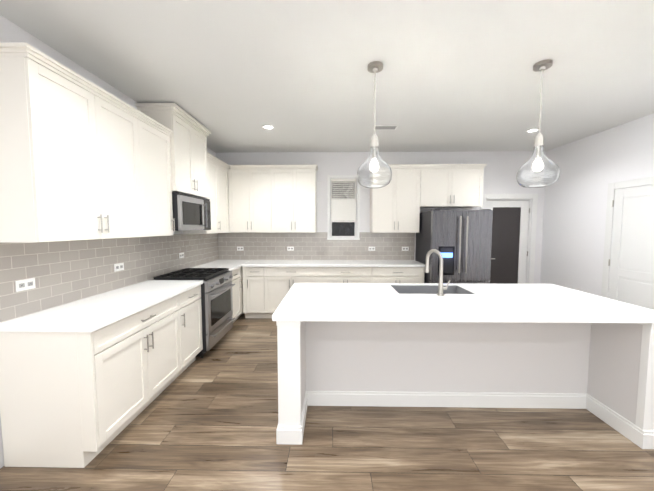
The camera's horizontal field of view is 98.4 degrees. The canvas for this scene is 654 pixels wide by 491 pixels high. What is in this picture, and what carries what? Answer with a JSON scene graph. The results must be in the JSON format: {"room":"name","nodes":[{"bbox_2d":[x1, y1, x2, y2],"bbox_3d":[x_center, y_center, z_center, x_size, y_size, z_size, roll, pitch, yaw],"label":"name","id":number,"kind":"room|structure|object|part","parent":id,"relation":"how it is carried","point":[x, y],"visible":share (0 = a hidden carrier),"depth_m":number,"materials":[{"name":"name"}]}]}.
{"room":"kitchen","nodes":[
{"label":"kitchen","id":0,"kind":"room"},
{"bbox_2d":[0,15,215,467],"bbox_3d":[-2.147,0.010,1.280,0.120,2.880,8.110,0,4,1],"label":"wall","id":1,"kind":"structure","parent":0,"point":[10,32],"depth_m":2.08,"materials":[{"name":"white paint"}]},
{"bbox_2d":[0,50,147,242],"bbox_3d":[-1.900,-0.599,2.168,0.339,1.100,0.990,0,4,1],"label":"upper cabinet","id":2,"kind":"object","parent":1,"relation":"attached to","point":[82,158],"depth_m":1.87,"materials":[{"name":"white paint"}]},
{"bbox_2d":[0,233,218,322],"bbox_3d":[-2.045,0.146,3.477,0.010,0.554,3.500,0,4,1],"label":"backsplash","id":3,"kind":"structure","parent":1,"relation":"attached to","point":[63,272],"depth_m":2.39,"materials":[{"name":"tile"}]},
{"bbox_2d":[15,278,35,291],"bbox_3d":[-2.062,0.268,1.932,0.007,0.074,0.120,0,4,1],"label":"electrical outlet","id":4,"kind":"object","parent":3,"relation":"attached to","point":[24,284],"visible":1,"depth_m":1.93,"materials":[{"name":"white plastic"}]},
{"bbox_2d":[114,263,123,271],"bbox_3d":[-2.048,0.213,2.780,0.007,0.074,0.120,0,4,1],"label":"electrical outlet","id":5,"kind":"object","parent":3,"relation":"attached to","point":[119,267],"visible":1,"depth_m":2.77,"materials":[{"name":"white plastic"}]},
{"bbox_2d":[144,118,174,236],"bbox_3d":[-1.889,-0.642,2.831,0.339,1.100,0.577,0,4,1],"label":"upper cabinet","id":6,"kind":"object","parent":1,"relation":"attached to","point":[157,140],"depth_m":2.89,"materials":[{"name":"white paint"}]},
{"bbox_2d":[136,110,207,197],"bbox_3d":[-1.857,-1.064,3.510,0.378,0.865,0.830,0,4,1],"label":"upper cabinet","id":7,"kind":"object","parent":1,"relation":"attached to","point":[189,143],"depth_m":3.35,"materials":[{"name":"white paint"}]},
{"bbox_2d":[172,192,210,230],"bbox_3d":[-1.813,-0.405,3.554,0.462,0.430,0.800,0,4,1],"label":"microwave","id":8,"kind":"object","parent":7,"relation":"attached to","point":[191,212],"visible":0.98,"depth_m":3.38,"materials":[{"name":"grey metal"}]},
{"bbox_2d":[183,154,223,233],"bbox_3d":[-1.865,-0.731,4.204,0.339,1.100,0.508,0,4,1],"label":"upper cabinet","id":9,"kind":"object","parent":1,"relation":"attached to","point":[213,166],"depth_m":4.23,"materials":[{"name":"white paint"}]},
{"bbox_2d":[220,162,229,232],"bbox_3d":[-1.858,-0.756,4.583,0.339,1.100,0.488,0,4,1],"label":"upper cabinet","id":10,"kind":"object","parent":1,"relation":"attached to","point":[224,216],"depth_m":4.67,"materials":[{"name":"white paint"}]},
{"bbox_2d":[228,166,229,213],"bbox_3d":[-1.852,-0.781,4.966,0.339,1.100,0.397,0,4,1],"label":"upper cabinet","id":11,"kind":"object","parent":1,"relation":"attached to","point":[228,166],"depth_m":4.88,"materials":[{"name":"white paint"}]},
{"bbox_2d":[0,313,653,490],"bbox_3d":[1.427,1.446,2.153,7.240,0.100,9.790,0,4,1],"label":"floor","id":12,"kind":"structure","parent":0,"point":[208,421],"depth_m":1.97,"materials":[{"name":"brown wood"}]},
{"bbox_2d":[0,292,187,467],"bbox_3d":[-1.755,0.941,2.307,0.608,0.888,1.070,0,4,1],"label":"base cabinet","id":13,"kind":"object","parent":12,"relation":"on","point":[75,399],"depth_m":1.79,"materials":[{"name":"white paint"}]},
{"bbox_2d":[0,280,202,331],"bbox_3d":[-1.739,0.464,2.472,0.634,0.040,1.493,0,4,1],"label":"countertop","id":14,"kind":"structure","parent":13,"relation":"on","point":[94,313],"depth_m":2.07,"materials":[{"name":"white stone"}]},
{"bbox_2d":[184,285,202,365],"bbox_3d":[-1.743,0.897,2.982,0.608,0.888,0.528,0,4,1],"label":"base cabinet","id":15,"kind":"object","parent":12,"relation":"on","point":[192,297],"depth_m":3.05,"materials":[{"name":"white paint"}]},
{"bbox_2d":[153,268,234,357],"bbox_3d":[-1.661,0.817,3.644,0.732,0.962,0.794,0,4,1],"label":"range","id":16,"kind":"object","parent":12,"relation":"on","point":[217,285],"visible":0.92,"depth_m":3.46,"materials":[{"name":"grey metal"}]},
{"bbox_2d":[231,267,242,322],"bbox_3d":[-1.696,0.789,4.650,0.644,0.889,1.204,0,4,1],"label":"base cabinet","id":17,"kind":"object","parent":12,"relation":"on","point":[237,289],"visible":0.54,"depth_m":4.48,"materials":[{"name":"white paint"}]},
{"bbox_2d":[192,260,250,270],"bbox_3d":[-1.702,0.324,4.620,0.634,0.040,1.206,0,4,1],"label":"countertop","id":18,"kind":"structure","parent":17,"relation":"on","point":[231,265],"depth_m":4.57,"materials":[{"name":"white stone"}]},
{"bbox_2d":[242,267,269,317],"bbox_3d":[-1.171,0.770,4.940,0.413,0.888,0.608,0,4,1],"label":"base cabinet","id":19,"kind":"object","parent":12,"relation":"on","point":[266,290],"depth_m":4.64,"materials":[{"name":"white paint"}]},
{"bbox_2d":[270,267,321,317],"bbox_3d":[-0.574,0.770,4.930,1.022,0.888,0.608,0,4,1],"label":"base cabinet","id":20,"kind":"object","parent":12,"relation":"on","point":[282,279],"depth_m":4.61,"materials":[{"name":"white paint"}]},
{"bbox_2d":[322,267,377,282],"bbox_3d":[0.305,0.771,4.914,0.982,0.888,0.608,0,4,1],"label":"base cabinet","id":21,"kind":"object","parent":12,"relation":"on","point":[329,274],"depth_m":4.59,"materials":[{"name":"white paint"}]},
{"bbox_2d":[378,267,424,282],"bbox_3d":[1.129,0.772,4.900,0.912,0.888,0.608,0,4,1],"label":"base cabinet","id":22,"kind":"object","parent":12,"relation":"on","point":[385,274],"depth_m":4.58,"materials":[{"name":"white paint"}]},
{"bbox_2d":[242,260,424,266],"bbox_3d":[0.109,0.307,4.875,2.976,0.040,0.634,0,4,1],"label":"countertop","id":23,"kind":"structure","parent":22,"relation":"on","point":[332,263],"depth_m":4.69,"materials":[{"name":"white stone"}]},
{"bbox_2d":[415,209,492,283],"bbox_3d":[2.057,0.326,4.700,0.900,1.805,0.902,0,4,1],"label":"fridge","id":24,"kind":"object","parent":12,"relation":"on","point":[460,240],"visible":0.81,"depth_m":4.30,"materials":[{"name":"grey metal"}]},
{"bbox_2d":[276,321,653,448],"bbox_3d":[1.013,0.929,2.492,2.722,0.889,1.101,0,4,1],"label":"kitchen island","id":25,"kind":"object","parent":12,"relation":"on","point":[604,372],"visible":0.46,"depth_m":2.39,"materials":[{"name":"white paint"}]},
{"bbox_2d":[272,283,653,322],"bbox_3d":[1.013,0.464,2.473,2.760,0.040,1.140,0,4,1],"label":"island countertop","id":26,"kind":"structure","parent":25,"relation":"on","point":[388,302],"depth_m":2.18,"materials":[{"name":"white stone"}]},
{"bbox_2d":[391,285,473,293],"bbox_3d":[1.008,0.533,2.768,0.696,0.204,0.396,0,4,1],"label":"sink","id":27,"kind":"object","parent":26,"relation":"in","point":[421,289],"visible":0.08,"depth_m":2.96,"materials":[{"name":"silver metal"}]},
{"bbox_2d":[425,249,449,295],"bbox_3d":[1.005,0.234,2.570,0.171,0.404,0.215,0,4,1],"label":"faucet","id":28,"kind":"object","parent":26,"relation":"on","point":[441,288],"visible":1,"depth_m":2.49,"materials":[{"name":"silver metal"}]},
{"bbox_2d":[0,0,653,152],"bbox_3d":[0.872,-1.474,1.131,6.160,0.100,8.110,0,4,1],"label":"ceiling","id":29,"kind":"structure","parent":0,"point":[233,76],"depth_m":2.34,"materials":[{"name":"white paint"}]},
{"bbox_2d":[262,125,273,129],"bbox_3d":[-0.792,-1.590,3.793,0.168,0.010,0.168,0,4,1],"label":"recessed light","id":30,"kind":"object","parent":29,"relation":"in","point":[268,127],"visible":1,"depth_m":3.79,"materials":[{"name":"white plastic"}]},
{"bbox_2d":[357,61,391,187],"bbox_3d":[0.403,-1.000,2.388,0.301,1.006,0.301,0,4,1],"label":"pendant light","id":31,"kind":"object","parent":29,"relation":"hanging from","point":[374,170],"visible":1,"depth_m":2.33,"materials":[{"name":"clear glass"}]},
{"bbox_3d":[0.403,-0.684,2.409,0.301,0.372,0.301,0,4,1],"label":"glass","id":32,"kind":"part","parent":31,"relation":"part of","materials":[{"name":"clear glass"}]},
{"bbox_2d":[373,125,398,129],"bbox_3d":[0.789,-1.594,3.816,0.320,0.008,0.170,0,4,1],"label":"ceiling vent","id":33,"kind":"object","parent":29,"relation":"in","point":[385,127],"visible":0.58,"depth_m":3.80,"materials":[{"name":"white metal"}]},
{"bbox_2d":[526,128,538,132],"bbox_3d":[2.861,-1.599,3.920,0.168,0.010,0.168,0,4,1],"label":"recessed light","id":34,"kind":"object","parent":29,"relation":"in","point":[532,130],"visible":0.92,"depth_m":3.93,"materials":[{"name":"white"}]},
{"bbox_2d":[516,59,559,187],"bbox_3d":[1.783,-0.999,2.364,0.301,1.006,0.301,0,4,1],"label":"pendant light","id":35,"kind":"object","parent":29,"relation":"hanging from","point":[538,169],"visible":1,"depth_m":2.32,"materials":[{"name":"clear glass"}]},
{"bbox_3d":[1.783,-0.682,2.385,0.301,0.372,0.301,0,4,1],"label":"glass","id":36,"kind":"part","parent":35,"relation":"part of","materials":[{"name":"clear glass"}]},
{"bbox_2d":[216,151,546,283],"bbox_3d":[0.941,-0.246,5.214,5.920,2.880,0.120,0,4,1],"label":"wall","id":37,"kind":"structure","parent":0,"point":[477,157],"depth_m":5.08,"materials":[{"name":"white paint"}]},
{"bbox_2d":[228,168,275,231],"bbox_3d":[-1.283,-0.782,4.986,0.790,1.101,0.338,0,4,1],"label":"upper cabinet","id":38,"kind":"object","parent":37,"relation":"attached to","point":[272,198],"depth_m":4.82,"materials":[{"name":"white paint"}]},
{"bbox_2d":[276,168,315,231],"bbox_3d":[-0.600,-0.781,4.975,0.814,1.101,0.338,0,4,1],"label":"upper cabinet","id":39,"kind":"object","parent":37,"relation":"attached to","point":[295,187],"depth_m":4.81,"materials":[{"name":"white paint"}]},
{"bbox_2d":[218,232,414,259],"bbox_3d":[-0.204,0.035,5.187,3.610,0.554,0.010,0,4,1],"label":"backsplash","id":40,"kind":"structure","parent":37,"relation":"attached to","point":[306,246],"depth_m":5.18,"materials":[{"name":"tile"}]},
{"bbox_2d":[370,164,423,231],"bbox_3d":[1.208,-0.779,4.943,0.862,1.101,0.338,0,4,1],"label":"upper cabinet","id":41,"kind":"object","parent":37,"relation":"attached to","point":[394,207],"depth_m":4.78,"materials":[{"name":"white paint"}]},
{"bbox_2d":[424,164,483,207],"bbox_3d":[2.103,-0.998,4.914,1.048,0.661,0.338,0,4,1],"label":"upper cabinet","id":42,"kind":"object","parent":37,"relation":"attached to","point":[445,185],"depth_m":4.75,"materials":[{"name":"white paint"}]},
{"bbox_2d":[486,200,528,283],"bbox_3d":[3.270,0.182,5.165,0.782,2.009,0.096,0,4,1],"label":"pantry door","id":43,"kind":"structure","parent":37,"relation":"in","point":[509,240],"depth_m":5.17,"materials":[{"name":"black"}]},
{"bbox_2d":[480,194,537,283],"bbox_3d":[3.271,0.132,5.187,1.000,2.130,0.142,0,4,1],"label":"door frame","id":44,"kind":"structure","parent":37,"relation":"attached to","point":[534,197],"depth_m":5.08,"materials":[{"name":"white wood"}]},
{"bbox_2d":[540,113,653,295],"bbox_3d":[3.892,0.017,1.176,0.120,2.880,8.110,0,4,1],"label":"wall","id":45,"kind":"structure","parent":0,"point":[591,167],"depth_m":4.22,"materials":[{"name":"white paint"}]},
{"bbox_2d":[601,176,653,297],"bbox_3d":[3.859,0.245,3.446,0.022,2.130,0.990,0,4,1],"label":"door frame","id":46,"kind":"structure","parent":45,"relation":"attached to","point":[612,187],"depth_m":3.85,"materials":[{"name":"white wood"}]},
{"bbox_2d":[608,184,653,309],"bbox_3d":[3.836,0.285,3.457,0.068,2.025,0.819,0,4,1],"label":"door","id":47,"kind":"structure","parent":45,"relation":"in","point":[631,265],"depth_m":3.55,"materials":[{"name":"white wood"}]},
{"bbox_3d":[0.301,0.527,5.275,0.500,1.330,0.120,0,4,1],"label":"wall","id":48,"kind":"structure","parent":0,"visible":0},
{"bbox_2d":[327,175,359,239],"bbox_3d":[0.301,-0.689,5.179,0.600,1.165,0.145,0,4,1],"label":"window unit","id":49,"kind":"structure","parent":48,"relation":"in","point":[343,210],"depth_m":5.16,"materials":[{"name":"white"}]}
]}

